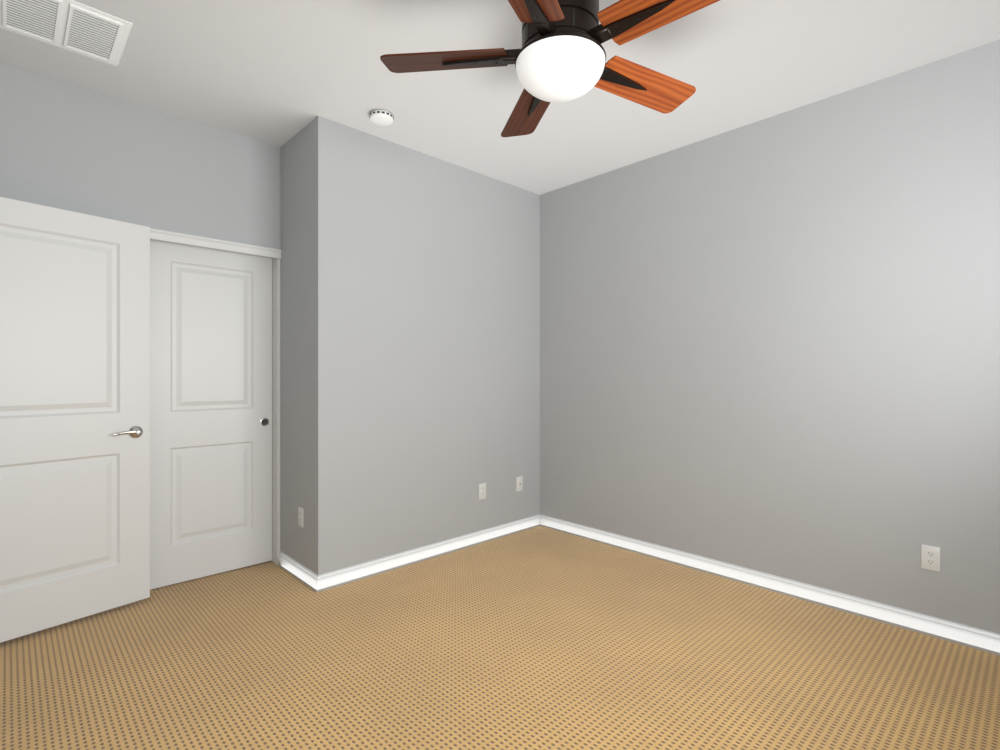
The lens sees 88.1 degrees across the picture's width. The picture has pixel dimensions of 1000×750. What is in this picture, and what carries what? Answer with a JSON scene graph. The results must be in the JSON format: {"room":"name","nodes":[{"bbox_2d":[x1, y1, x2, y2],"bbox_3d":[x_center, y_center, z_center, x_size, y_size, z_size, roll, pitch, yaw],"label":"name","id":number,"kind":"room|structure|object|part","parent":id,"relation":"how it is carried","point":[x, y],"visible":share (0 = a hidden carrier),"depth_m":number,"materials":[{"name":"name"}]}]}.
{"room":"empty bedroom","nodes":[
{"label":"empty bedroom","id":0,"kind":"room"},
{"bbox_2d":[0,64,279,248],"bbox_3d":[-2.109,-0.125,2.890,1.661,2.740,0.190,0,0,-44],"label":"wall","id":1,"kind":"structure","parent":0,"point":[66,146],"depth_m":2.84,"materials":[{"name":"grey paint"}]},
{"bbox_2d":[0,197,149,642],"bbox_3d":[-2.176,0.204,2.522,0.137,2.032,0.823,0,0,36],"label":"entry door","id":2,"kind":"structure","parent":1,"relation":"in","point":[74,415],"depth_m":2.56,"materials":[{"name":"white paint"}]},
{"bbox_2d":[150,239,271,589],"bbox_3d":[-1.783,0.223,3.216,0.700,2.024,0.038,0,0,-44],"label":"closet door","id":3,"kind":"structure","parent":1,"relation":"in","point":[210,411],"depth_m":3.18,"materials":[{"name":"white paint"}]},
{"bbox_2d":[150,228,281,564],"bbox_3d":[-2.021,0.213,2.957,1.441,2.064,0.213,0,0,-44],"label":"trim","id":4,"kind":"structure","parent":1,"relation":"attached to","point":[198,241],"depth_m":3.38,"materials":[{"name":"white paint"}]},
{"bbox_2d":[280,116,539,574],"bbox_3d":[-0.814,-0.125,4.115,1.904,2.740,1.322,0,0,-44],"label":"wall","id":5,"kind":"structure","parent":0,"point":[409,349],"depth_m":3.37,"materials":[{"name":"grey paint"}]},
{"bbox_2d":[278,551,313,589],"bbox_3d":[-1.250,1.199,3.180,0.015,0.092,0.571,0,0,-44],"label":"baseboard","id":6,"kind":"structure","parent":5,"relation":"attached to","point":[290,565],"depth_m":3.18,"materials":[{"name":"white paint"}]},
{"bbox_2d":[298,507,303,527],"bbox_3d":[-1.214,0.865,3.148,0.007,0.116,0.071,0,0,-44],"label":"outlet","id":7,"kind":"object","parent":5,"relation":"attached to","point":[300,516],"visible":1,"depth_m":3.13,"materials":[{"name":"white plastic"}]},
{"bbox_2d":[310,514,541,591],"bbox_3d":[-0.369,1.199,3.614,1.889,0.092,0.015,0,0,-44],"label":"baseboard","id":8,"kind":"structure","parent":5,"relation":"attached to","point":[332,579],"depth_m":3.43,"materials":[{"name":"white paint"}]},
{"bbox_2d":[479,483,485,499],"bbox_3d":[-0.130,0.865,3.848,0.071,0.116,0.007,0,0,-44],"label":"electrical outlet","id":9,"kind":"object","parent":5,"relation":"attached to","point":[482,490],"visible":1,"depth_m":3.85,"materials":[{"name":"white plastic"}]},
{"bbox_2d":[516,476,522,491],"bbox_3d":[0.159,0.867,4.118,0.071,0.116,0.016,0,0,-44],"label":"electrical outlet","id":10,"kind":"object","parent":5,"relation":"attached to","point":[519,483],"visible":1,"depth_m":4.12,"materials":[{"name":"white plastic"}]},
{"bbox_2d":[0,526,999,749],"bbox_3d":[-0.383,1.295,1.743,4.750,0.100,5.352,0,0,-44],"label":"floor","id":11,"kind":"structure","parent":0,"point":[539,638],"depth_m":2.20,"materials":[{"name":"beige carpet"}]},
{"bbox_2d":[0,0,999,194],"bbox_3d":[-0.383,-1.545,1.743,4.750,0.100,5.352,0,0,-44],"label":"ceiling","id":12,"kind":"structure","parent":0,"point":[279,73],"depth_m":2.51,"materials":[{"name":"white paint"}]},
{"bbox_2d":[0,0,132,65],"bbox_3d":[-1.859,-1.490,2.199,0.430,0.010,0.420,0,0,-44],"label":"ceiling vent","id":13,"kind":"object","parent":12,"relation":"in","point":[81,28],"visible":1,"depth_m":2.21,"materials":[{"name":"white plastic"}]},
{"bbox_2d":[369,109,393,125],"bbox_3d":[-0.681,-1.474,2.970,0.137,0.042,0.137,0,0,-44],"label":"smoke detector","id":14,"kind":"object","parent":12,"relation":"attached to","point":[379,117],"visible":1,"depth_m":2.94,"materials":[{"name":"white plastic"}]},
{"bbox_2d":[380,0,719,136],"bbox_3d":[0.257,-1.271,1.917,1.310,0.448,1.282,0,0,-44],"label":"ceiling fan","id":15,"kind":"object","parent":12,"relation":"hanging from","point":[559,56],"visible":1,"depth_m":1.86,"materials":[{"name":"brown wood"}]},
{"label":"fan blade","id":16,"kind":"part","parent":15,"relation":"part of","materials":[{"name":"brown wood"}]},
{"bbox_3d":[0.051,-1.200,1.535,0.172,0.007,0.475,13,5,23],"label":"fan blade","id":17,"kind":"part","parent":15,"relation":"part of","materials":[{"name":"brown wood"}]},
{"label":"fan blade","id":18,"kind":"part","parent":15,"relation":"part of","materials":[{"name":"brown wood"}]},
{"bbox_3d":[0.600,-1.200,2.153,0.475,0.007,0.172,0,-12,-30],"label":"fan blade","id":19,"kind":"part","parent":15,"relation":"part of","materials":[{"name":"brown wood"}]},
{"bbox_3d":[0.550,-1.200,1.645,0.475,0.007,0.172,0,-12,42],"label":"fan blade","id":20,"kind":"part","parent":15,"relation":"part of","materials":[{"name":"brown wood"}]},
{"bbox_2d":[540,39,999,633],"bbox_3d":[1.307,-0.125,3.352,0.115,2.740,5.352,0,0,-44],"label":"wall","id":21,"kind":"structure","parent":0,"point":[770,345],"depth_m":2.87,"materials":[{"name":"grey paint"}]},
{"bbox_2d":[542,515,999,655],"bbox_3d":[1.681,1.199,2.864,0.015,0.092,3.930,0,0,-44],"label":"baseboard","id":22,"kind":"structure","parent":21,"relation":"attached to","point":[963,634],"depth_m":2.85,"materials":[{"name":"white paint"}]},
{"bbox_2d":[921,544,939,571],"bbox_3d":[2.060,0.875,2.472,0.007,0.116,0.071,0,0,-44],"label":"electrical outlet","id":23,"kind":"object","parent":21,"relation":"attached to","point":[930,557],"visible":1,"depth_m":2.47,"materials":[{"name":"white plastic"}]}
]}

